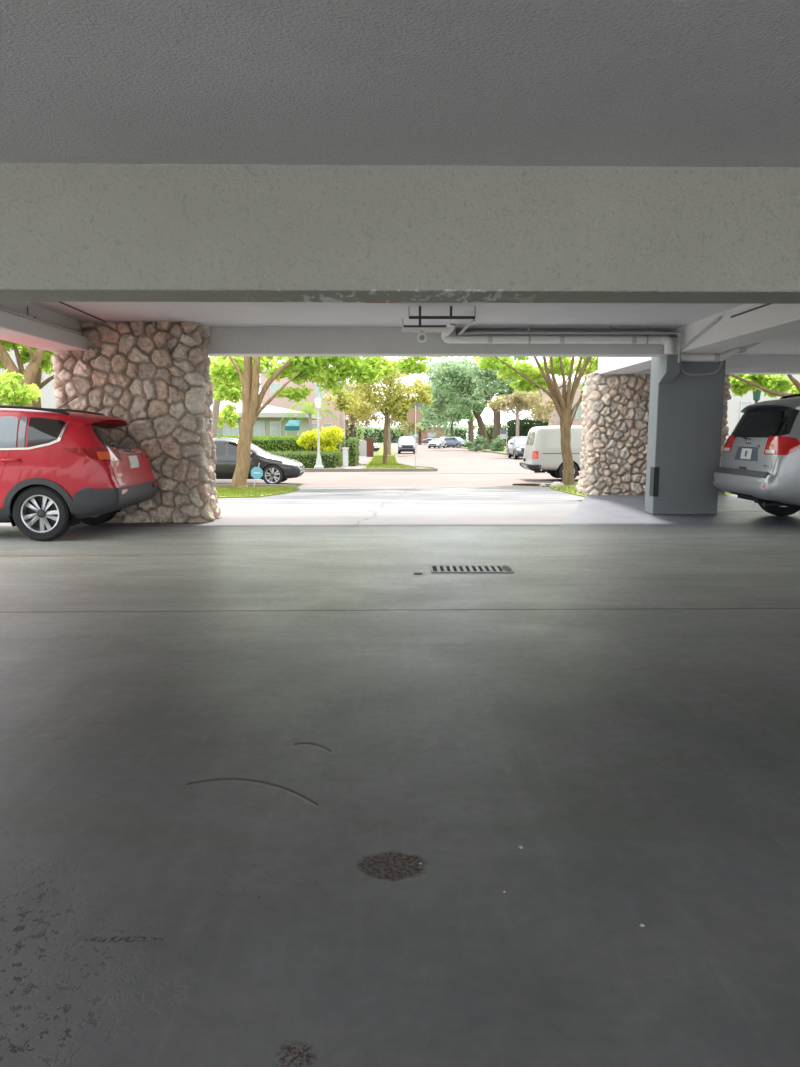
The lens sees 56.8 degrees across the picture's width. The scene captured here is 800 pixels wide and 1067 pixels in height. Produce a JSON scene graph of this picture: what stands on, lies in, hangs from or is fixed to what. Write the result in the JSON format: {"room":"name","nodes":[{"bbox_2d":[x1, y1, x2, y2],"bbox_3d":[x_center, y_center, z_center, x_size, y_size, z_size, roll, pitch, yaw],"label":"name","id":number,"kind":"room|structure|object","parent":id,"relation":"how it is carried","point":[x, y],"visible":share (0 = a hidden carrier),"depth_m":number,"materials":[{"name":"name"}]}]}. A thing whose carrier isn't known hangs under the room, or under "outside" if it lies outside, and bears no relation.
{"room":"parking garage","nodes":[
{"label":"parking garage","id":0,"kind":"room"},
{"bbox_2d":[0,495,799,1066],"bbox_3d":[-0.082,0.751,5.376,36.000,0.250,21.450,0,8,-1],"label":"floor","id":1,"kind":"structure","parent":0,"point":[619,707],"depth_m":2.80,"materials":[{"name":"paint"}]},
{"bbox_2d":[0,554,140,556],"bbox_3d":[-3.652,0.243,8.152,1.550,0.002,0.100,0,8,-1],"label":"joint","id":2,"kind":"object","parent":1,"relation":"on","point":[138,554],"visible":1,"depth_m":8.15,"materials":[{"name":"grey concrete"}]},
{"bbox_2d":[0,396,157,540],"bbox_3d":[-5.818,-0.914,9.957,4.617,1.804,2.291,0,8,-1],"label":"car","id":3,"kind":"object","parent":1,"relation":"on","point":[61,469],"visible":1,"depth_m":9.15,"materials":[{"name":"paint"}]},
{"bbox_2d":[63,447,121,461],"bbox_3d":[-3.870,-0.996,9.306,0.568,0.183,0.471,0,8,-1],"label":"tail lamp","id":4,"kind":"object","parent":3,"relation":"attached to","point":[70,454],"depth_m":9.10,"materials":[{"name":"red plastic"}]},
{"bbox_2d":[97,451,113,459],"bbox_3d":[-3.666,-0.969,9.210,0.096,0.105,0.231,4,9,26],"label":"lamp","id":5,"kind":"object","parent":3,"relation":"attached to","point":[101,455],"depth_m":9.17,"materials":[{"name":"orange plastic"}]},
{"bbox_2d":[137,445,148,457],"bbox_3d":[-3.891,-1.174,10.605,0.568,0.183,0.471,0,8,-1],"label":"tail lamp","id":6,"kind":"object","parent":3,"relation":"attached to","point":[143,453],"depth_m":10.47,"materials":[{"name":"red plastic"}]},
{"bbox_2d":[430,565,513,572],"bbox_3d":[0.703,0.351,7.328,0.800,0.012,0.350,0,8,0],"label":"floor drain","id":7,"kind":"object","parent":1,"relation":"on","point":[434,568],"visible":1,"depth_m":7.31,"materials":[{"name":"grey metal"}]},
{"bbox_2d":[576,373,731,494],"bbox_3d":[5.593,-2.196,16.376,3.242,2.600,1.171,0,8,-1],"label":"stone pillar","id":8,"kind":"structure","parent":1,"relation":"on","point":[615,407],"depth_m":15.97,"materials":[{"name":"beige stone"}]},
{"bbox_2d":[645,355,725,513],"bbox_3d":[4.702,-1.601,12.080,1.075,2.590,0.720,0,8,-1],"label":"concrete column","id":9,"kind":"structure","parent":1,"relation":"on","point":[686,411],"depth_m":12.05,"materials":[{"name":"grey paint"}]},
{"bbox_2d":[649,467,659,496],"bbox_3d":[4.195,-0.856,12.202,0.087,0.480,0.185,0,8,-1],"label":"guard","id":10,"kind":"object","parent":9,"relation":"attached to","point":[654,471],"visible":1,"depth_m":12.13,"materials":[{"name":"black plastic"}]},
{"bbox_2d":[680,316,722,375],"bbox_3d":[4.466,-2.748,11.051,0.626,0.650,2.063,4,9,24],"label":"conduit","id":11,"kind":"object","parent":9,"relation":"attached to","point":[719,317],"visible":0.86,"depth_m":11.53,"materials":[{"name":"grey metal"}]},
{"bbox_2d":[712,394,799,515],"bbox_3d":[7.677,-1.157,11.079,5.268,1.982,2.442,0,8,-1],"label":"car","id":12,"kind":"object","parent":1,"relation":"on","point":[760,463],"visible":1,"depth_m":10.63,"materials":[{"name":"paint"}]},
{"bbox_2d":[723,436,735,451],"bbox_3d":[5.294,-1.424,11.760,0.283,0.262,0.440,0,8,-1],"label":"tail lamp","id":13,"kind":"object","parent":12,"relation":"attached to","point":[729,444],"depth_m":11.62,"materials":[{"name":"red plastic"}]},
{"bbox_2d":[765,450,774,453],"bbox_3d":[5.199,-1.146,10.373,0.047,0.056,0.224,-1,8,-5],"label":"lamp","id":14,"kind":"object","parent":12,"relation":"attached to","point":[766,451],"depth_m":10.36,"materials":[{"name":"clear plastic"}]},
{"bbox_2d":[764,436,799,454],"bbox_3d":[5.317,-1.223,10.294,0.283,0.262,0.440,0,8,-1],"label":"tail lamp","id":15,"kind":"object","parent":12,"relation":"attached to","point":[774,445],"depth_m":10.17,"materials":[{"name":"red plastic"}]},
{"bbox_2d":[733,510,799,510],"bbox_3d":[6.326,-0.391,12.771,2.150,0.002,0.110,0,8,-1],"label":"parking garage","id":16,"kind":"object","parent":1,"relation":"on","point":[733,510],"depth_m":12.82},
{"bbox_2d":[0,0,799,354],"bbox_3d":[6.416,-2.471,5.138,23.000,0.300,21.650,0,8,-1],"label":"ceiling","id":17,"kind":"structure","parent":0,"point":[635,83],"depth_m":3.51,"materials":[{"name":"paint"}]},
{"bbox_2d":[0,302,88,350],"bbox_3d":[-4.828,-2.641,7.849,0.600,0.740,6.180,0,8,-1],"label":"ceiling beam","id":18,"kind":"structure","parent":17,"relation":"attached to","point":[17,329],"depth_m":9.56,"materials":[{"name":"white concrete"}]},
{"bbox_2d":[0,307,81,334],"bbox_3d":[-4.577,-2.539,7.751,0.110,0.175,5.810,0,8,-1],"label":"conduit","id":19,"kind":"object","parent":18,"relation":"attached to","point":[27,316],"visible":1,"depth_m":9.28,"materials":[{"name":"grey metal"}]},
{"bbox_2d":[59,302,104,321],"bbox_3d":[-4.136,-2.679,7.815,0.024,0.020,5.964,0,8,-3],"label":"cable","id":20,"kind":"object","parent":17,"relation":"attached to","point":[59,302],"visible":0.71,"depth_m":9.88,"materials":[{"name":"grey metal"}]},
{"bbox_2d":[0,163,799,303],"bbox_3d":[-0.078,-1.904,4.740,36.000,0.755,0.430,0,8,-1],"label":"ceiling beam","id":21,"kind":"structure","parent":17,"relation":"attached to","point":[70,232],"depth_m":4.53,"materials":[{"name":"grey paint"}]},
{"bbox_2d":[402,306,475,342],"bbox_3d":[0.499,-2.689,9.532,0.950,0.463,0.184,0,8,-1],"label":"rack","id":22,"kind":"object","parent":17,"relation":"hanging from","point":[421,337],"visible":1,"depth_m":9.50,"materials":[{"name":"grey metal"}]},
{"bbox_2d":[207,327,677,356],"bbox_3d":[0.648,-3.016,11.630,7.370,0.425,0.400,0,8,-1],"label":"ceiling beam","id":23,"kind":"structure","parent":17,"relation":"attached to","point":[222,341],"depth_m":11.43,"materials":[{"name":"white concrete"}]},
{"bbox_2d":[441,324,672,353],"bbox_3d":[2.407,-2.975,11.220,3.561,0.458,0.294,0,8,-1],"label":"drain pipe","id":24,"kind":"object","parent":17,"relation":"attached to","point":[446,337],"visible":0.91,"depth_m":11.26,"materials":[{"name":"white plastic"}]},
{"bbox_2d":[458,319,681,362],"bbox_3d":[2.585,-2.791,10.599,3.392,0.550,1.279,0,8,-1],"label":"conduit","id":25,"kind":"object","parent":17,"relation":"attached to","point":[679,334],"visible":0.99,"depth_m":11.18,"materials":[{"name":"grey metal"}]},
{"bbox_2d":[598,304,799,373],"bbox_3d":[4.642,-2.862,10.417,0.620,0.400,11.030,0,8,-1],"label":"ceiling beam","id":26,"kind":"structure","parent":17,"relation":"attached to","point":[772,321],"depth_m":9.96,"materials":[{"name":"white concrete"}]},
{"bbox_2d":[731,304,769,317],"bbox_3d":[4.369,-2.535,7.444,0.024,0.044,4.500,0,8,-1],"label":"cable","id":27,"kind":"object","parent":26,"relation":"attached to","point":[764,304],"visible":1,"depth_m":9.15,"materials":[{"name":"grey metal"}]},
{"bbox_2d":[631,355,799,373],"bbox_3d":[11.308,-3.600,15.762,12.880,0.390,0.450,0,8,-1],"label":"ceiling beam","id":28,"kind":"structure","parent":17,"relation":"attached to","point":[737,364],"depth_m":15.52,"materials":[{"name":"white concrete"}]},
{"bbox_2d":[681,342,760,361],"bbox_3d":[5.188,-3.083,11.756,1.612,0.723,0.506,-3,8,-22],"label":"drain pipe","id":29,"kind":"object","parent":17,"relation":"attached to","point":[716,357],"visible":0.58,"depth_m":11.64,"materials":[{"name":"white plastic"}]},
{"bbox_2d":[729,374,799,397],"bbox_3d":[12.358,-4.290,23.302,5.633,5.969,3.729,0,8,-1],"label":"tree","id":30,"kind":"object","parent":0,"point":[772,386],"visible":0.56,"depth_m":23.82,"materials":[{"name":"green plant"}]},
{"label":"outside","id":31,"kind":"structure","parent":0,"visible":0},
{"bbox_3d":[-1.963,-14.377,124.183,280.000,1.962,230.000,0,8,-1],"label":"terrain","id":32,"kind":"structure","parent":31,"visible":0},
{"bbox_2d":[357,425,468,443],"bbox_3d":[1.516,-28.834,215.472,39.833,5.755,5.313,0,8,-1],"label":"hedge","id":33,"kind":"object","parent":32,"relation":"on","point":[374,433],"visible":0.31,"depth_m":214.30,"materials":[{"name":"green plant"}]},
{"bbox_2d":[382,410,453,444],"bbox_3d":[4.545,-25.138,169.589,17.437,10.282,10.613,0,8,-1],"label":"tree","id":34,"kind":"object","parent":32,"relation":"on","point":[418,432],"visible":0.2,"depth_m":168.54,"materials":[{"name":"green plant"}]},
{"bbox_2d":[416,357,488,437],"bbox_3d":[11.314,-29.539,159.207,16.762,21.517,16.178,0,8,-1],"label":"tree","id":35,"kind":"object","parent":32,"relation":"on","point":[439,424],"visible":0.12,"depth_m":158.17,"materials":[{"name":"green plant"}]},
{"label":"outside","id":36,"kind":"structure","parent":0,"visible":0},
{"bbox_2d":[364,445,423,467],"bbox_3d":[-0.910,-10.319,92.402,3.600,1.099,114.100,0,8,-1],"label":"verge","id":37,"kind":"structure","parent":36,"point":[380,452],"depth_m":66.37,"materials":[{"name":"green plant"}]},
{"bbox_2d":[323,366,433,463],"bbox_3d":[-1.228,-6.984,42.949,6.488,6.190,2.932,-1,8,-8],"label":"street tree","id":38,"kind":"object","parent":37,"relation":"on","point":[397,402],"visible":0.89,"depth_m":42.69,"materials":[{"name":"brown plant"}]},
{"bbox_2d":[344,399,422,454],"bbox_3d":[-1.191,-9.679,65.688,10.001,5.634,5.148,-6,10,-39],"label":"street tree","id":39,"kind":"object","parent":37,"relation":"on","point":[375,418],"visible":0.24,"depth_m":65.25,"materials":[{"name":"green plant"}]},
{"bbox_2d":[407,403,421,465],"bbox_3d":[0.741,-4.876,37.310,0.770,3.311,0.080,0,8,-1],"label":"stop sign","id":40,"kind":"object","parent":37,"relation":"on","point":[413,415],"visible":0.87,"depth_m":37.20,"materials":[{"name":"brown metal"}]},
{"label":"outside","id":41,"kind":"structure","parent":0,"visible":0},
{"bbox_2d":[216,472,579,486],"bbox_3d":[-0.474,-2.251,30.120,180.000,0.082,11.700,0,8,-1],"label":"street","id":42,"kind":"structure","parent":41,"point":[307,479],"depth_m":28.53,"materials":[{"name":"grey asphalt"}]},
{"bbox_2d":[21,350,56,407],"bbox_3d":[-11.431,-4.178,24.388,1.798,5.438,2.059,0,8,-1],"label":"tree","id":43,"kind":"object","parent":42,"relation":"on","point":[37,380],"visible":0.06,"depth_m":23.83,"materials":[{"name":"brown plant"}]},
{"bbox_2d":[208,356,281,437],"bbox_3d":[-6.278,-6.187,30.560,3.824,7.780,4.627,0,8,-1],"label":"street tree","id":44,"kind":"object","parent":42,"relation":"on","point":[217,414],"visible":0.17,"depth_m":29.47,"materials":[{"name":"green plant"}]},
{"bbox_2d":[213,438,304,483],"bbox_3d":[-5.792,-2.549,25.948,4.753,1.620,2.350,0,8,-1],"label":"car","id":45,"kind":"object","parent":42,"relation":"on","point":[277,469],"visible":0.49,"depth_m":25.11,"materials":[{"name":"paint"}]},
{"bbox_2d":[289,471,303,477],"bbox_3d":[-3.609,-2.087,26.055,0.370,0.175,1.745,0,8,-1],"label":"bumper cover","id":46,"kind":"object","parent":45,"relation":"attached to","point":[292,474],"depth_m":25.28,"materials":[{"name":"black plastic"}]},
{"bbox_2d":[471,357,597,484],"bbox_3d":[5.217,-5.418,25.115,5.497,7.632,4.322,-2,8,-16],"label":"street tree","id":47,"kind":"object","parent":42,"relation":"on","point":[532,378],"visible":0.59,"depth_m":25.00,"materials":[{"name":"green plant"}]},
{"bbox_2d":[519,426,583,478],"bbox_3d":[7.557,-3.118,28.554,5.585,2.070,2.424,0,8,-1],"label":"van","id":48,"kind":"object","parent":42,"relation":"on","point":[542,451],"visible":0.4,"depth_m":27.59,"materials":[{"name":"paint"}]},
{"bbox_2d":[532,451,537,458],"bbox_3d":[5.041,-2.934,27.615,0.239,0.284,0.072,1,8,9],"label":"tail lamp","id":49,"kind":"object","parent":48,"relation":"attached to","point":[534,453],"depth_m":27.59,"materials":[{"name":"red plastic"}]},
{"bbox_2d":[753,389,760,402],"bbox_3d":[12.911,-3.709,26.952,0.440,3.667,0.381,0,8,-1],"label":"street lamp","id":50,"kind":"object","parent":42,"relation":"on","point":[756,395],"visible":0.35,"depth_m":26.69,"materials":[{"name":"green metal"}]},
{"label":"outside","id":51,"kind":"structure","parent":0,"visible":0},
{"bbox_2d":[0,487,584,526],"bbox_3d":[-0.275,-0.803,17.552,60.000,0.454,14.200,0,8,-1],"label":"driveway","id":52,"kind":"structure","parent":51,"point":[307,506],"depth_m":14.28,"materials":[{"name":"concrete"}]},
{"bbox_2d":[0,339,52,406],"bbox_3d":[-11.215,-4.255,21.623,3.669,6.278,3.400,0,8,-1],"label":"tree","id":53,"kind":"object","parent":52,"relation":"on","point":[38,357],"visible":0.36,"depth_m":21.36,"materials":[{"name":"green plant"}]},
{"bbox_2d":[51,321,220,522],"bbox_3d":[-4.058,-1.695,11.404,2.404,2.960,1.105,0,8,-1],"label":"stone pillar","id":54,"kind":"structure","parent":52,"relation":"on","point":[153,376],"depth_m":10.95,"materials":[{"name":"beige stone"}]},
{"bbox_2d":[217,484,297,486],"bbox_3d":[-16.837,-1.405,23.839,27.078,0.309,0.540,0,8,-1],"label":"kerb","id":55,"kind":"object","parent":52,"relation":"on","point":[219,485],"visible":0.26,"depth_m":24.14,"materials":[{"name":"concrete"}]},
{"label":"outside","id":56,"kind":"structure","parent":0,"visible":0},
{"bbox_3d":[-32.781,-10.251,91.906,57.350,1.099,114.100,0,8,-1],"label":"garden","id":57,"kind":"object","parent":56,"visible":0},
{"bbox_2d":[0,347,55,407],"bbox_3d":[-21.259,-7.759,44.026,6.724,7.632,10.300,0,8,-1],"label":"house","id":58,"kind":"structure","parent":57,"relation":"on","point":[47,391],"depth_m":39.05,"materials":[{"name":"white paint"}]},
{"bbox_2d":[209,356,260,394],"bbox_3d":[-14.592,-11.439,65.580,5.098,9.230,6.904,6,10,39],"label":"tree","id":59,"kind":"object","parent":57,"relation":"on","point":[210,356],"visible":0.02,"depth_m":64.38,"materials":[{"name":"green plant"}]},
{"bbox_2d":[210,399,321,438],"bbox_3d":[-11.872,-7.049,50.834,12.072,4.274,10.400,0,8,-1],"label":"house","id":60,"kind":"structure","parent":57,"relation":"on","point":[268,422],"depth_m":46.37,"materials":[{"name":"green paint"}]},
{"bbox_2d":[216,435,346,464],"bbox_3d":[-6.623,-4.544,40.844,7.342,1.892,1.600,0,8,-1],"label":"hedge","id":61,"kind":"object","parent":57,"relation":"on","point":[271,443],"visible":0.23,"depth_m":40.30,"materials":[{"name":"green plant"}]},
{"bbox_2d":[285,420,300,435],"bbox_3d":[-6.380,-5.527,44.459,0.830,2.552,1.416,0,8,-1],"label":"awning","id":62,"kind":"object","parent":57,"relation":"on","point":[292,425],"visible":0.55,"depth_m":43.75,"materials":[{"name":"teal fabric"}]},
{"bbox_2d":[261,369,345,449],"bbox_3d":[-8.090,-10.160,64.095,6.379,7.216,10.300,0,8,-1],"label":"house","id":63,"kind":"structure","parent":57,"relation":"on","point":[283,402],"depth_m":58.99,"materials":[{"name":"pink paint"}]},
{"bbox_2d":[267,450,342,467],"bbox_3d":[-6.576,-3.738,37.744,7.331,1.072,1.492,0,8,-1],"label":"hedge","id":64,"kind":"object","parent":57,"relation":"on","point":[307,458],"visible":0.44,"depth_m":37.26,"materials":[{"name":"green plant"}]},
{"bbox_2d":[280,402,339,431],"bbox_3d":[-5.324,-5.957,43.826,3.606,3.645,3.576,0,8,-1],"label":"palm tree","id":65,"kind":"object","parent":57,"relation":"on","point":[306,405],"visible":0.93,"depth_m":43.52,"materials":[{"name":"green plant"}]},
{"bbox_2d":[314,397,323,467],"bbox_3d":[-4.023,-4.967,36.505,0.480,3.502,0.480,0,8,-1],"label":"street lamp","id":66,"kind":"object","parent":57,"relation":"on","point":[317,400],"visible":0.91,"depth_m":36.50,"materials":[{"name":"white metal"}]},
{"bbox_2d":[297,425,344,451],"bbox_3d":[-4.220,-4.602,39.419,2.644,2.285,1.467,0,8,-1],"label":"shrub","id":67,"kind":"object","parent":57,"relation":"on","point":[328,440],"visible":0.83,"depth_m":39.07,"materials":[{"name":"yellow plant"}]},
{"bbox_2d":[345,423,364,440],"bbox_3d":[-15.217,-12.558,95.859,21.550,4.051,3.481,0,8,-1],"label":"hedge","id":68,"kind":"object","parent":57,"relation":"on","point":[357,432],"visible":0.03,"depth_m":95.26,"materials":[{"name":"green plant"}]},
{"bbox_2d":[345,380,377,436],"bbox_3d":[-5.151,-12.649,79.738,7.166,7.935,6.192,0,8,-1],"label":"building","id":69,"kind":"structure","parent":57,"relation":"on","point":[351,432],"depth_m":78.92,"materials":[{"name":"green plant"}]},
{"bbox_2d":[345,440,379,450],"bbox_3d":[-4.375,-8.894,75.423,4.619,1.453,2.212,0,8,-1],"label":"car","id":70,"kind":"object","parent":57,"relation":"on","point":[376,447],"visible":0.1,"depth_m":74.66,"materials":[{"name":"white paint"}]},
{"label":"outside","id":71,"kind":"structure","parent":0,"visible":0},
{"bbox_2d":[461,446,505,452],"bbox_3d":[34.110,-10.401,92.997,48.850,1.098,114.000,0,8,-1],"label":"garden","id":72,"kind":"object","parent":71,"point":[503,451],"depth_m":86.38,"materials":[{"name":"green plant"}]},
{"bbox_2d":[419,384,475,442],"bbox_3d":[7.610,-18.522,116.634,9.963,10.233,6.305,0,8,-1],"label":"oak tree","id":73,"kind":"object","parent":72,"relation":"on","point":[457,415],"visible":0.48,"depth_m":116.29,"materials":[{"name":"green plant"}]},
{"bbox_2d":[425,359,499,448],"bbox_3d":[8.007,-16.261,94.614,11.975,12.295,6.861,0,8,-1],"label":"oak tree","id":74,"kind":"object","parent":72,"relation":"on","point":[457,381],"visible":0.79,"depth_m":93.29,"materials":[{"name":"green plant"}]},
{"bbox_2d":[488,435,505,450],"bbox_3d":[10.739,-9.938,81.776,1.927,2.072,2.166,0,8,-1],"label":"shrub","id":75,"kind":"object","parent":72,"relation":"on","point":[497,444],"visible":0.97,"depth_m":81.38,"materials":[{"name":"green plant"}]},
{"bbox_2d":[464,357,537,438],"bbox_3d":[11.936,-15.152,86.789,9.001,11.553,6.280,0,8,-1],"label":"oak tree","id":76,"kind":"object","parent":72,"relation":"on","point":[485,376],"visible":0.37,"depth_m":86.39,"materials":[{"name":"green plant"}]},
{"bbox_2d":[474,423,527,445],"bbox_3d":[28.195,-17.125,128.877,32.533,4.587,4.496,0,8,-1],"label":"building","id":77,"kind":"structure","parent":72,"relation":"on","point":[489,428],"depth_m":127.31,"materials":[{"name":"white paint"}]},
{"bbox_2d":[500,417,509,452],"bbox_3d":[10.515,-9.758,73.538,1.100,3.648,0.225,0,8,-1],"label":"sign post","id":78,"kind":"object","parent":72,"relation":"on","point":[503,432],"visible":0.78,"depth_m":73.54,"materials":[{"name":"white metal"}]},
{"bbox_2d":[506,418,548,456],"bbox_3d":[11.056,-8.305,64.153,3.518,3.444,3.688,0,8,-1],"label":"hedge","id":79,"kind":"object","parent":72,"relation":"on","point":[524,428],"visible":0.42,"depth_m":62.78,"materials":[{"name":"green plant"}]},
{"bbox_2d":[500,378,561,423],"bbox_3d":[15.096,-13.128,80.182,8.501,8.696,7.733,0,8,-1],"label":"tree","id":80,"kind":"object","parent":72,"relation":"on","point":[540,393],"visible":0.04,"depth_m":78.22,"materials":[{"name":"green plant"}]},
{"bbox_2d":[541,382,583,425],"bbox_3d":[16.842,-10.050,66.524,6.494,6.365,10.300,0,8,-1],"label":"house","id":81,"kind":"structure","parent":72,"relation":"on","point":[577,421],"depth_m":61.56,"materials":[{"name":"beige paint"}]},
{"bbox_2d":[724,374,799,442],"bbox_3d":[21.581,-7.510,44.739,8.905,6.945,10.300,0,8,-1],"label":"house","id":82,"kind":"structure","parent":72,"relation":"on","point":[736,404],"depth_m":39.70,"materials":[{"name":"white paint"}]},
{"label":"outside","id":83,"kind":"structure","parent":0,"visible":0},
{"bbox_2d":[214,486,299,497],"bbox_3d":[-6.441,-1.137,20.882,6.775,0.342,6.682,0,8,-1],"label":"lawn","id":84,"kind":"structure","parent":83,"point":[266,495],"depth_m":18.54,"materials":[{"name":"green plant"}]},
{"bbox_2d":[0,369,43,405],"bbox_3d":[-9.614,-2.504,18.555,1.207,3.191,1.578,6,10,37],"label":"shrub","id":85,"kind":"object","parent":84,"relation":"on","point":[20,395],"visible":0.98,"depth_m":18.34,"materials":[{"name":"green plant"}]},
{"bbox_2d":[251,463,262,485],"bbox_3d":[-4.404,-1.752,22.795,0.370,0.861,0.047,0,8,-1],"label":"sign","id":86,"kind":"object","parent":84,"relation":"on","point":[256,472],"visible":0.92,"depth_m":22.76,"materials":[{"name":"blue metal"}]},
{"bbox_2d":[208,356,446,487],"bbox_3d":[-2.891,-5.594,23.303,9.099,8.506,4.127,0,8,-1],"label":"street tree","id":87,"kind":"object","parent":84,"relation":"on","point":[298,369],"visible":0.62,"depth_m":23.32,"materials":[{"name":"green plant"}]},
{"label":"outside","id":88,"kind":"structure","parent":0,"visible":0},
{"bbox_2d":[549,483,734,496],"bbox_3d":[6.812,-1.226,21.479,4.704,0.374,8.673,0,8,-1],"label":"lawn","id":89,"kind":"structure","parent":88,"point":[555,488],"depth_m":21.48,"materials":[{"name":"green plant"}]},
{"bbox_2d":[512,482,575,486],"bbox_3d":[6.591,-1.625,25.313,5.437,0.114,1.655,1,8,8],"label":"soil","id":90,"kind":"object","parent":89,"relation":"on","point":[520,483],"visible":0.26,"depth_m":25.68,"materials":[{"name":"brown soil"}]},
{"bbox_2d":[550,482,563,485],"bbox_3d":[5.190,-1.585,24.395,0.414,0.245,0.407,-8,11,-44],"label":"rock","id":91,"kind":"object","parent":89,"relation":"on","point":[553,483],"visible":0.64,"depth_m":24.25,"materials":[{"name":"grey stone"}]},
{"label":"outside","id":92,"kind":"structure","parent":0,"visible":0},
{"bbox_2d":[367,443,546,472],"bbox_3d":[3.105,-14.759,126.230,12.200,1.302,186.000,0,8,-1],"label":"street","id":93,"kind":"structure","parent":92,"point":[449,459],"depth_m":52.72,"materials":[{"name":"grey asphalt"}]},
{"bbox_2d":[304,445,437,471],"bbox_3d":[-15.232,-10.299,92.102,32.450,1.140,114.250,0,8,-1],"label":"kerb","id":94,"kind":"object","parent":93,"relation":"on","point":[425,469],"visible":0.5,"depth_m":35.66,"materials":[{"name":"concrete"}]},
{"bbox_2d":[396,436,417,453],"bbox_3d":[0.706,-9.038,75.487,2.295,1.720,4.712,0,8,-1],"label":"car","id":95,"kind":"object","parent":93,"relation":"on","point":[405,443],"visible":0.89,"depth_m":73.67,"materials":[{"name":"white paint"}]},
{"bbox_2d":[403,427,445,442],"bbox_3d":[6.787,-27.599,208.314,11.838,4.605,10.300,0,8,-1],"label":"house","id":96,"kind":"structure","parent":93,"relation":"on","point":[429,434],"depth_m":203.32,"materials":[{"name":"ceramic"}]},
{"bbox_2d":[422,438,432,443],"bbox_3d":[7.899,-23.623,188.679,4.619,1.453,2.212,0,8,-1],"label":"car","id":97,"kind":"object","parent":93,"relation":"on","point":[425,441],"visible":0.54,"depth_m":187.83,"materials":[{"name":"grey paint"}]},
{"bbox_2d":[428,438,445,447],"bbox_3d":[5.558,-13.560,111.293,2.212,1.453,4.619,3,8,19],"label":"car","id":98,"kind":"object","parent":93,"relation":"on","point":[437,442],"visible":1,"depth_m":110.21,"materials":[{"name":"paint"}]},
{"bbox_2d":[443,437,465,447],"bbox_3d":[8.868,-14.471,117.265,2.295,1.720,4.712,-7,10,-40],"label":"car","id":99,"kind":"object","parent":93,"relation":"on","point":[450,441],"visible":0.74,"depth_m":116.57,"materials":[{"name":"blue paint"}]},
{"bbox_2d":[464,434,487,451],"bbox_3d":[8.572,-10.178,83.563,2.744,1.994,2.135,0,8,-1],"label":"shrub","id":100,"kind":"object","parent":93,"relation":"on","point":[480,443],"visible":0.99,"depth_m":83.35,"materials":[{"name":"green plant"}]},
{"bbox_2d":[451,446,506,454],"bbox_3d":[34.037,-10.404,92.869,49.000,1.140,114.250,0,8,-1],"label":"kerb","id":101,"kind":"object","parent":93,"relation":"on","point":[451,446],"visible":0.03,"depth_m":80.06,"materials":[{"name":"concrete"}]},
{"bbox_2d":[507,436,526,458],"bbox_3d":[9.438,-6.606,56.779,2.295,1.720,4.712,0,8,-1],"label":"car","id":102,"kind":"object","parent":93,"relation":"on","point":[516,444],"visible":0.55,"depth_m":55.89,"materials":[{"name":"paint"}]},
{"bbox_2d":[487,391,555,457],"bbox_3d":[10.144,-8.816,59.736,6.360,5.466,2.835,-4,9,-27],"label":"street tree","id":103,"kind":"object","parent":93,"relation":"on","point":[502,402],"visible":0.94,"depth_m":59.28,"materials":[{"name":"green plant"}]},
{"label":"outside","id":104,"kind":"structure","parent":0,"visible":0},
{"bbox_2d":[336,445,381,467],"bbox_3d":[-3.410,-10.334,92.360,1.400,1.099,114.100,0,8,-1],"label":"sidewalk","id":105,"kind":"structure","parent":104,"point":[363,460],"depth_m":46.59,"materials":[{"name":"concrete"}]},
{"bbox_2d":[342,448,348,467],"bbox_3d":[-2.718,-3.767,36.892,0.320,1.020,0.320,0,8,-1],"label":"gate post","id":106,"kind":"object","parent":105,"relation":"on","point":[345,450],"visible":0.81,"depth_m":36.76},
{"bbox_2d":[347,436,359,465],"bbox_3d":[-2.545,-4.467,40.598,0.652,1.756,3.535,0,8,-1],"label":"hedge","id":107,"kind":"object","parent":105,"relation":"on","point":[353,453],"visible":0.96,"depth_m":39.19,"materials":[{"name":"green plant"}]},
{"bbox_2d":[358,441,366,455],"bbox_3d":[-3.281,-7.041,61.570,1.079,1.350,0.200,0,8,-1],"label":"wall","id":108,"kind":"structure","parent":105,"relation":"on","point":[362,447],"depth_m":61.47,"materials":[{"name":"white paint"}]},
{"bbox_2d":[366,439,373,456],"bbox_3d":[-2.332,-6.604,57.628,0.546,1.500,0.120,0,8,-1],"label":"wooden fence","id":109,"kind":"object","parent":105,"relation":"on","point":[369,442],"visible":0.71,"depth_m":57.55,"materials":[{"name":"brown wood"}]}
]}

